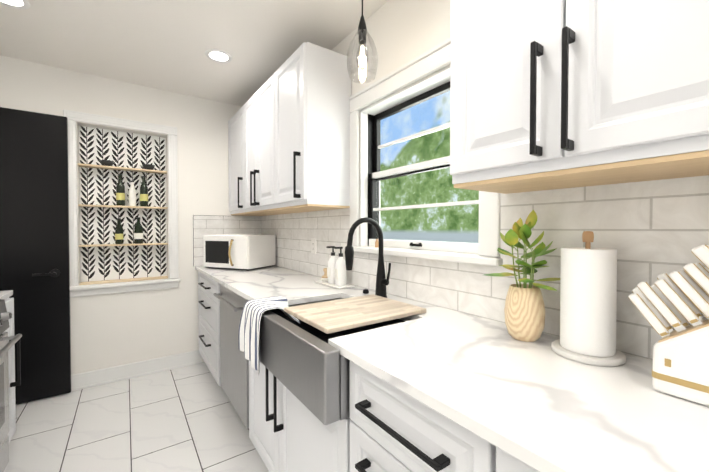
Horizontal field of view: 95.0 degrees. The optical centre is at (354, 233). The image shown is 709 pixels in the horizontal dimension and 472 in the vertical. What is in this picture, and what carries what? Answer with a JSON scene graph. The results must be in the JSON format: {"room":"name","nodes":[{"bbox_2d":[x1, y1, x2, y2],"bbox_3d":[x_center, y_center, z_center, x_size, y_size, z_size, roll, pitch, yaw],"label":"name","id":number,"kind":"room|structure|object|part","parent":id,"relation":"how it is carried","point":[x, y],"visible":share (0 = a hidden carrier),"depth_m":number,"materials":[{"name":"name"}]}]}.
{"room":"kitchen","nodes":[
{"label":"kitchen","id":0,"kind":"room"},
{"bbox_2d":[0,55,260,374],"bbox_3d":[-1.963,-0.022,2.790,2.625,2.494,0.150,-1,1,-35],"label":"wall","id":1,"kind":"structure","parent":0,"point":[113,329],"depth_m":2.81,"materials":[{"name":"white paint"}]},
{"bbox_2d":[0,107,70,403],"bbox_3d":[-2.493,0.172,2.236,0.793,2.100,0.094,-1,1,-35],"label":"door","id":2,"kind":"structure","parent":1,"relation":"in","point":[34,236],"depth_m":2.37,"materials":[{"name":"black wood"}]},
{"bbox_2d":[63,110,180,296],"bbox_3d":[-1.907,-0.230,2.707,0.800,1.443,0.045,-1,1,-35],"label":"trim","id":3,"kind":"structure","parent":1,"relation":"attached to","point":[173,281],"depth_m":2.68,"materials":[{"name":"white wood"}]},
{"bbox_2d":[78,163,167,284],"bbox_3d":[-1.945,-0.075,2.765,0.610,0.959,0.098,-1,1,-35],"label":"shelves","id":4,"kind":"object","parent":1,"relation":"attached to","point":[116,206],"visible":1,"depth_m":2.72,"materials":[{"name":"brown wood"}]},
{"bbox_2d":[100,160,113,165],"bbox_3d":[-2.048,-0.577,2.685,0.094,0.045,0.094,-1,1,-35],"label":"bowl","id":5,"kind":"object","parent":4,"relation":"on","point":[106,162],"visible":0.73,"depth_m":2.66,"materials":[{"name":"black ceramic"}]},
{"bbox_2d":[115,218,122,243],"bbox_3d":[-1.989,-0.021,2.744,0.058,0.217,0.058,-1,1,-35],"label":"oil bottle","id":6,"kind":"object","parent":4,"relation":"on","point":[119,234],"visible":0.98,"depth_m":2.73,"materials":[{"name":"green glass"}]},
{"bbox_2d":[116,174,124,205],"bbox_3d":[-1.978,-0.368,2.745,0.062,0.267,0.062,-1,1,-35],"label":"olive oil bottle","id":7,"kind":"object","parent":4,"relation":"on","point":[120,193],"visible":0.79,"depth_m":2.73,"materials":[{"name":"green glass"}]},
{"bbox_2d":[128,181,135,205],"bbox_3d":[-1.911,-0.344,2.793,0.056,0.217,0.056,-1,1,-35],"label":"vinegar bottle","id":8,"kind":"object","parent":4,"relation":"on","point":[132,196],"visible":0.88,"depth_m":2.78,"materials":[{"name":"white ceramic"}]},
{"bbox_2d":[134,217,142,243],"bbox_3d":[-1.877,-0.027,2.822,0.068,0.227,0.068,-1,1,-35],"label":"bottle","id":9,"kind":"object","parent":4,"relation":"on","point":[138,233],"visible":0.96,"depth_m":2.80,"materials":[{"name":"green glass"}]},
{"bbox_2d":[140,176,147,206],"bbox_3d":[-1.842,-0.370,2.841,0.062,0.267,0.062,-1,1,-35],"label":"olive oil bottle","id":10,"kind":"object","parent":4,"relation":"on","point":[143,194],"visible":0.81,"depth_m":2.82,"materials":[{"name":"green glass"}]},
{"bbox_2d":[142,164,154,169],"bbox_3d":[-1.810,-0.580,2.853,0.094,0.045,0.094,-1,1,-35],"label":"bowl","id":11,"kind":"object","parent":4,"relation":"on","point":[148,166],"visible":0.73,"depth_m":2.82,"materials":[{"name":"black ceramic"}]},
{"bbox_2d":[79,126,166,281],"bbox_3d":[-1.975,-0.242,2.804,0.612,1.265,0.002,-1,1,-35],"label":"wallpaper","id":12,"kind":"object","parent":1,"relation":"attached to","point":[97,186],"visible":0.73,"depth_m":2.78,"materials":[{"name":"white paper"}]},
{"bbox_2d":[71,350,201,391],"bbox_3d":[-2.148,1.166,2.572,1.730,0.125,0.022,-1,1,-35],"label":"baseboard","id":13,"kind":"structure","parent":1,"relation":"attached to","point":[84,380],"depth_m":2.75,"materials":[{"name":"white"}]},
{"bbox_2d":[4,362,268,471],"bbox_3d":[-0.559,1.306,0.818,2.725,0.100,5.126,-1,1,-35],"label":"floor","id":14,"kind":"structure","parent":0,"point":[185,419],"depth_m":2.04,"materials":[{"name":"tile"}]},
{"bbox_2d":[0,299,21,471],"bbox_3d":[-1.826,0.755,1.220,0.707,0.990,0.758,-1,1,-35],"label":"range","id":15,"kind":"object","parent":14,"relation":"on","point":[5,344],"visible":1,"depth_m":1.62,"materials":[{"name":"silver metal"}]},
{"bbox_2d":[4,297,20,442],"bbox_3d":[-2.125,0.802,1.609,0.666,0.884,0.213,-1,1,-35],"label":"base cabinet","id":16,"kind":"object","parent":14,"relation":"on","point":[9,303],"visible":0.56,"depth_m":1.81,"materials":[{"name":"white wood"}]},
{"bbox_2d":[0,290,12,299],"bbox_3d":[-2.150,0.343,1.595,0.617,0.029,0.235,-1,1,-35],"label":"countertop","id":17,"kind":"structure","parent":16,"relation":"on","point":[4,295],"depth_m":1.79,"materials":[{"name":"stone"}]},
{"bbox_2d":[198,271,220,385],"bbox_3d":[-1.000,0.781,2.882,0.653,0.884,0.823,-1,1,-35],"label":"base cabinet","id":18,"kind":"object","parent":14,"relation":"on","point":[209,323],"visible":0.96,"depth_m":2.63,"materials":[{"name":"white wood"}]},
{"bbox_2d":[213,284,248,428],"bbox_3d":[-0.580,0.792,2.276,0.651,0.882,0.641,-1,1,-35],"label":"dishwasher","id":19,"kind":"object","parent":14,"relation":"on","point":[234,370],"visible":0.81,"depth_m":2.08,"materials":[{"name":"silver metal"}]},
{"bbox_2d":[249,298,350,471],"bbox_3d":[-0.087,0.802,1.587,0.653,0.884,1.041,-1,1,-35],"label":"base cabinet","id":20,"kind":"object","parent":14,"relation":"on","point":[289,431],"visible":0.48,"depth_m":1.36,"materials":[{"name":"white wood"}]},
{"bbox_2d":[350,361,495,471],"bbox_3d":[0.351,0.812,0.966,0.653,0.884,0.473,-1,1,-35],"label":"base cabinet","id":21,"kind":"object","parent":14,"relation":"on","point":[393,428],"visible":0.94,"depth_m":0.79,"materials":[{"name":"white wood"}]},
{"bbox_2d":[496,447,538,471],"bbox_3d":[0.626,0.818,0.575,0.653,0.884,0.477,-1,1,-35],"label":"base cabinet","id":22,"kind":"object","parent":14,"relation":"on","point":[506,462],"visible":0.17,"depth_m":0.57,"materials":[{"name":"white wood"}]},
{"bbox_3d":[1.121,0.829,-0.128,0.653,0.884,1.237,-1,1,-35],"label":"drawers","id":23,"kind":"object","parent":14,"relation":"on","visible":0},
{"bbox_2d":[195,266,708,471],"bbox_3d":[0.128,0.348,1.291,0.636,0.029,4.714,-1,1,-35],"label":"countertop","id":24,"kind":"structure","parent":23,"relation":"on","point":[540,405],"depth_m":0.72,"materials":[{"name":"stone"}]},
{"bbox_2d":[203,234,275,270],"bbox_3d":[-1.045,0.158,2.924,0.500,0.297,0.433,0,1,23],"label":"microwave","id":25,"kind":"object","parent":24,"relation":"on","point":[247,252],"visible":1,"depth_m":2.78,"materials":[{"name":"white plastic"}]},
{"bbox_2d":[259,298,408,424],"bbox_3d":[-0.102,0.450,1.400,0.498,0.215,0.760,-1,1,-35],"label":"farmhouse sink","id":26,"kind":"object","parent":24,"relation":"in","point":[307,365],"visible":0.27,"depth_m":1.07,"materials":[{"name":"silver metal"}]},
{"bbox_2d":[238,296,299,374],"bbox_3d":[-0.397,0.453,1.512,0.206,0.268,0.278,-1,1,-35],"label":"dish towel","id":27,"kind":"object","parent":26,"relation":"hanging from","point":[249,324],"visible":0.94,"depth_m":1.47,"materials":[{"name":"white fabric"}]},
{"bbox_2d":[284,294,425,333],"bbox_3d":[0.001,0.321,1.361,0.480,0.018,0.360,-1,1,-35],"label":"cutting board","id":28,"kind":"object","parent":24,"relation":"on","point":[331,316],"visible":1,"depth_m":1.30,"materials":[{"name":"beige wood"}]},
{"bbox_2d":[345,217,390,297],"bbox_3d":[0.076,0.125,1.573,0.250,0.407,0.123,-1,1,-35],"label":"faucet","id":29,"kind":"object","parent":24,"relation":"on","point":[382,281],"visible":0.92,"depth_m":1.62,"materials":[{"name":"black metal"}]},
{"bbox_2d":[484,210,559,341],"bbox_3d":[0.546,0.129,1.044,0.206,0.415,0.232,-1,1,-35],"label":"potted plant","id":30,"kind":"object","parent":24,"relation":"on","point":[524,310],"visible":1,"depth_m":1.01,"materials":[{"name":"green plant"}]},
{"bbox_2d":[551,231,625,366],"bbox_3d":[0.652,0.166,0.909,0.170,0.346,0.170,-1,1,-35],"label":"paper towel holder","id":31,"kind":"object","parent":24,"relation":"on","point":[588,293],"visible":1,"depth_m":0.86,"materials":[{"name":"white paper"}]},
{"bbox_2d":[628,244,708,405],"bbox_3d":[0.746,0.172,0.669,0.125,0.341,0.287,-1,1,-35],"label":"knife block","id":32,"kind":"object","parent":24,"relation":"on","point":[671,306],"visible":1,"depth_m":0.68,"materials":[{"name":"white plastic"}]},
{"bbox_2d":[0,0,387,105],"bbox_3d":[-0.559,-1.287,0.776,2.725,0.100,5.126,-1,1,-35],"label":"ceiling","id":33,"kind":"structure","parent":0,"point":[166,45],"depth_m":2.07,"materials":[{"name":"white paint"}]},
{"bbox_2d":[0,0,29,8],"bbox_3d":[-1.842,-1.249,1.721,0.176,0.006,0.176,-1,1,-35],"label":"recessed light","id":34,"kind":"object","parent":33,"relation":"in","point":[21,4],"visible":1,"depth_m":1.76,"materials":[{"name":"white plastic"}]},
{"bbox_2d":[205,49,231,62],"bbox_3d":[-0.963,-1.258,2.305,0.176,0.006,0.176,-1,1,-35],"label":"recessed light","id":35,"kind":"object","parent":33,"relation":"in","point":[217,55],"visible":1,"depth_m":2.29,"materials":[{"name":"white plastic"}]},
{"bbox_2d":[347,0,377,82],"bbox_3d":[0.035,-0.968,1.429,0.138,0.558,0.138,-1,1,-35],"label":"pendant light","id":36,"kind":"object","parent":33,"relation":"hanging from","point":[362,33],"visible":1,"depth_m":1.45,"materials":[{"name":"black"}]},
{"bbox_2d":[332,0,499,320],"bbox_3d":[0.496,-0.001,1.449,0.150,2.494,4.876,-1,1,-35],"label":"wall","id":37,"kind":"structure","parent":0,"point":[401,32],"depth_m":1.68,"materials":[{"name":"white paint"}]},
{"bbox_2d":[228,109,267,215],"bbox_3d":[-0.957,-0.650,3.073,0.326,0.920,0.523,-1,1,-35],"label":"upper cabinet","id":38,"kind":"object","parent":37,"relation":"attached to","point":[236,192],"depth_m":3.00,"materials":[{"name":"white wood"}]},
{"bbox_2d":[240,76,311,213],"bbox_3d":[-0.608,-0.642,2.577,0.326,0.920,0.690,-1,1,-35],"label":"upper cabinet","id":39,"kind":"object","parent":37,"relation":"attached to","point":[256,114],"depth_m":2.48,"materials":[{"name":"white wood"}]},
{"bbox_2d":[272,42,350,209],"bbox_3d":[-0.281,-0.634,2.114,0.326,0.920,0.445,-1,1,-35],"label":"upper cabinet","id":40,"kind":"object","parent":37,"relation":"attached to","point":[288,136],"depth_m":1.94,"materials":[{"name":"white wood"}]},
{"bbox_2d":[349,37,502,265],"bbox_3d":[0.314,-0.364,1.663,0.195,0.957,1.018,-1,1,-35],"label":"window","id":41,"kind":"structure","parent":37,"relation":"in","point":[431,61],"depth_m":1.71,"materials":[{"name":"white wood"}]},
{"bbox_3d":[0.340,-0.322,1.682,0.080,0.806,0.798,-1,1,-35],"label":"window sashes","id":42,"kind":"part","parent":41,"relation":"part of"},
{"bbox_2d":[193,175,708,359],"bbox_3d":[0.110,0.081,1.300,0.653,0.504,4.676,-1,1,-35],"label":"tile backsplash","id":43,"kind":"structure","parent":37,"relation":"attached to","point":[650,231],"depth_m":1.08,"materials":[{"name":"white tile"}]},
{"bbox_2d":[311,238,315,253],"bbox_3d":[-0.308,0.095,2.440,0.008,0.116,0.072,-1,1,-35],"label":"electrical outlet","id":44,"kind":"object","parent":43,"relation":"attached to","point":[313,246],"visible":1,"depth_m":2.44,"materials":[{"name":"white plastic"}]},
{"bbox_2d":[450,0,708,193],"bbox_3d":[0.616,-0.614,0.841,0.326,0.920,0.651,-1,1,-35],"label":"upper cabinet","id":45,"kind":"object","parent":37,"relation":"attached to","point":[552,94],"depth_m":0.73,"materials":[{"name":"white wood"}]},
{"label":"outside","id":46,"kind":"structure","parent":0,"visible":0},
{"bbox_2d":[380,91,478,242],"bbox_3d":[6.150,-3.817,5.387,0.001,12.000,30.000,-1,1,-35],"label":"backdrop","id":47,"kind":"structure","parent":46,"point":[447,221],"depth_m":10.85,"materials":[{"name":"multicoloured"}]}
]}

